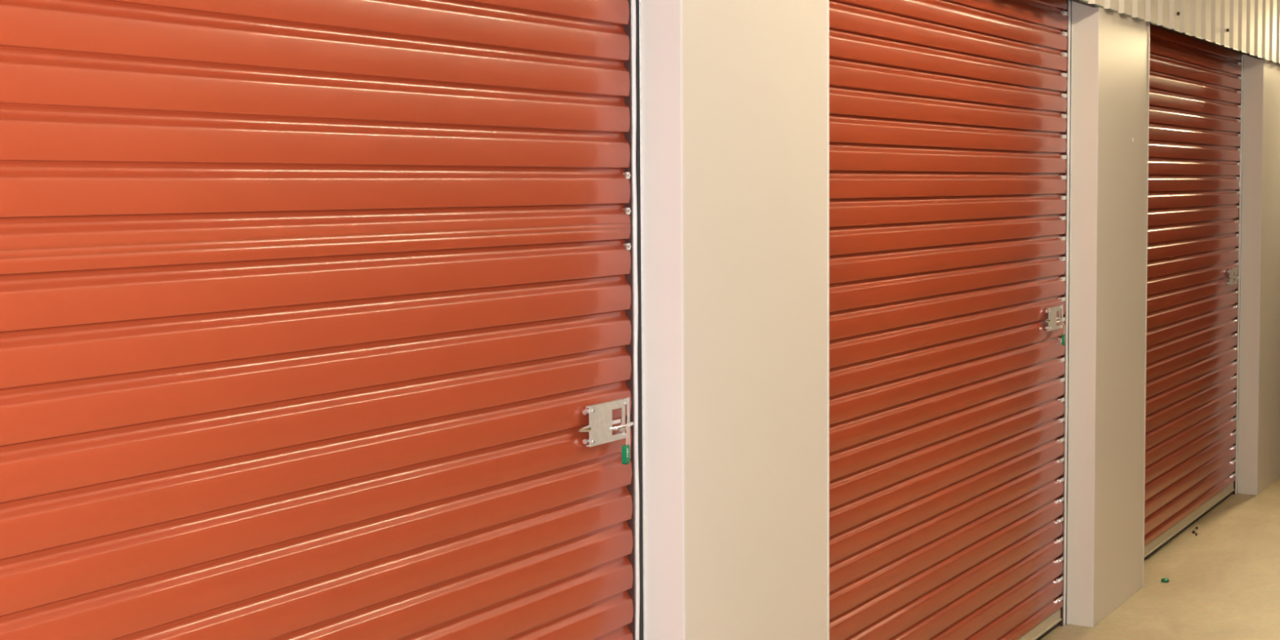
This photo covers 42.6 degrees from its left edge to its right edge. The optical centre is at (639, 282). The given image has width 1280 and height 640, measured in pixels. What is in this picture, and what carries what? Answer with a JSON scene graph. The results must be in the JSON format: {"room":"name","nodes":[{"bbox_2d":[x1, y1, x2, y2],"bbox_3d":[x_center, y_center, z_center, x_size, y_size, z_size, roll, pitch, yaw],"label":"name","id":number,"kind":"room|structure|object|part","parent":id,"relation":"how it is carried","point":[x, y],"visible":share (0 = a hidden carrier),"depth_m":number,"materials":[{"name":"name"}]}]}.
{"room":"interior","nodes":[
{"label":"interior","id":0,"kind":"room"},
{"bbox_2d":[640,0,829,639],"bbox_3d":[0.201,-0.117,4.206,0.251,3.396,0.803,2,4,31],"label":"pillar","id":1,"kind":"structure","parent":0,"point":[735,93],"depth_m":4.03,"materials":[{"name":"white paint"}]},
{"bbox_3d":[0.099,-0.093,3.803,0.003,3.396,0.008,2,4,31],"label":"corner trim","id":2,"kind":"part","parent":1,"relation":"part of","materials":[{"name":"white"}]},
{"bbox_3d":[0.514,-0.136,4.480,0.003,3.396,0.008,2,4,31],"label":"corner trim","id":3,"kind":"part","parent":1,"relation":"part of","materials":[{"name":"white"}]},
{"bbox_2d":[1066,0,1150,627],"bbox_3d":[1.960,-0.296,7.069,0.254,3.396,0.799,2,4,31],"label":"pillar","id":4,"kind":"structure","parent":0,"point":[1110,50],"depth_m":6.84,"materials":[{"name":"white paint"}]},
{"bbox_3d":[1.858,-0.272,6.669,0.003,3.396,0.008,2,4,31],"label":"corner trim","id":5,"kind":"part","parent":4,"relation":"part of","materials":[{"name":"white"}]},
{"bbox_3d":[2.271,-0.314,7.342,0.003,3.396,0.008,2,4,31],"label":"corner trim","id":6,"kind":"part","parent":4,"relation":"part of","materials":[{"name":"white"}]},
{"bbox_2d":[1040,476,1279,639],"bbox_3d":[3.892,1.383,9.344,7.599,0.248,35.022,2,4,31],"label":"floor","id":7,"kind":"structure","parent":0,"point":[1224,583],"depth_m":7.43,"materials":[{"name":"concrete"}]},
{"bbox_2d":[1160,577,1168,582],"bbox_3d":[2.414,1.367,7.542,0.039,0.014,0.053,2,4,31],"label":"scrap","id":8,"kind":"object","parent":7,"relation":"on","point":[1164,580],"visible":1,"depth_m":7.53,"materials":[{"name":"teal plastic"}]},
{"bbox_2d":[1078,0,1279,63],"bbox_3d":[2.402,-1.591,7.463,0.031,0.863,16.331,2,4,31],"label":"wall header","id":9,"kind":"structure","parent":0,"point":[1252,27],"depth_m":8.47,"materials":[{"name":"white metal"}]},
{"bbox_2d":[0,0,644,639],"bbox_3d":[-0.884,0.262,2.929,0.576,2.803,2.548,2,4,31],"label":"door","id":10,"kind":"structure","parent":9,"relation":"in","point":[319,319],"depth_m":2.94,"materials":[{"name":"orange paint"}]},
{"bbox_3d":[-0.043,0.331,3.769,0.015,0.012,0.088,2,4,31],"label":"bolt handle","id":11,"kind":"part","parent":10,"relation":"part of","materials":[{"name":"silver metal"}]},
{"bbox_2d":[619,422,630,464],"bbox_3d":[-0.038,0.371,3.780,0.026,0.094,0.030,2,4,31],"label":"seal","id":12,"kind":"object","parent":10,"relation":"hanging from","point":[625,448],"visible":1,"depth_m":3.77,"materials":[{"name":"teal plastic"}]},
{"bbox_3d":[-0.022,0.305,3.871,0.044,2.595,0.046,2,4,31],"label":"guide rail","id":13,"kind":"part","parent":10,"relation":"part of","materials":[{"name":"metal"}]},
{"bbox_2d":[829,0,1072,639],"bbox_3d":[0.870,0.083,5.787,0.577,2.803,2.568,2,4,31],"label":"door","id":14,"kind":"structure","parent":9,"relation":"in","point":[950,121],"depth_m":5.59,"materials":[{"name":"orange paint"}]},
{"bbox_3d":[1.687,0.155,6.586,0.015,0.012,0.088,2,4,31],"label":"bolt handle","id":15,"kind":"part","parent":14,"relation":"part of","materials":[{"name":"silver metal"}]},
{"bbox_2d":[1060,322,1065,345],"bbox_3d":[1.701,0.205,6.614,0.026,0.094,0.030,2,4,31],"label":"seal","id":16,"kind":"object","parent":14,"relation":"hanging from","point":[1064,334],"visible":1,"depth_m":6.61,"materials":[{"name":"teal plastic"}]},
{"bbox_3d":[1.738,0.126,6.737,0.044,2.595,0.046,2,4,31],"label":"guide rail","id":17,"kind":"part","parent":14,"relation":"part of","materials":[{"name":"metal"}]},
{"bbox_2d":[1071,0,1097,7],"bbox_3d":[1.170,-1.068,5.530,0.021,0.050,2.566,2,4,31],"label":"trim","id":18,"kind":"structure","parent":9,"relation":"attached to","point":[1076,1],"depth_m":6.49,"materials":[{"name":"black metal"}]},
{"bbox_2d":[1143,25,1244,560],"bbox_3d":[2.623,-0.095,8.638,0.572,2.803,2.544,2,4,31],"label":"door","id":19,"kind":"structure","parent":9,"relation":"in","point":[1197,86],"depth_m":8.61,"materials":[{"name":"orange paint"}]},
{"bbox_3d":[3.484,-0.052,9.580,0.044,2.595,0.046,2,4,31],"label":"guide rail","id":20,"kind":"part","parent":19,"relation":"part of","materials":[{"name":"metal"}]},
{"bbox_2d":[1150,23,1262,59],"bbox_3d":[2.922,-1.247,8.383,0.021,0.050,2.544,2,4,31],"label":"trim","id":21,"kind":"structure","parent":9,"relation":"attached to","point":[1152,24],"depth_m":8.24,"materials":[{"name":"black metal"}]},
{"bbox_2d":[1237,54,1279,495],"bbox_3d":[3.712,-0.475,9.924,0.251,3.396,0.824,2,4,31],"label":"pillar","id":22,"kind":"structure","parent":0,"point":[1259,432],"depth_m":9.62,"materials":[{"name":"white paint"}]},
{"bbox_3d":[3.604,-0.450,9.512,0.003,3.396,0.008,2,4,31],"label":"corner trim","id":23,"kind":"part","parent":22,"relation":"part of","materials":[{"name":"white"}]}
]}

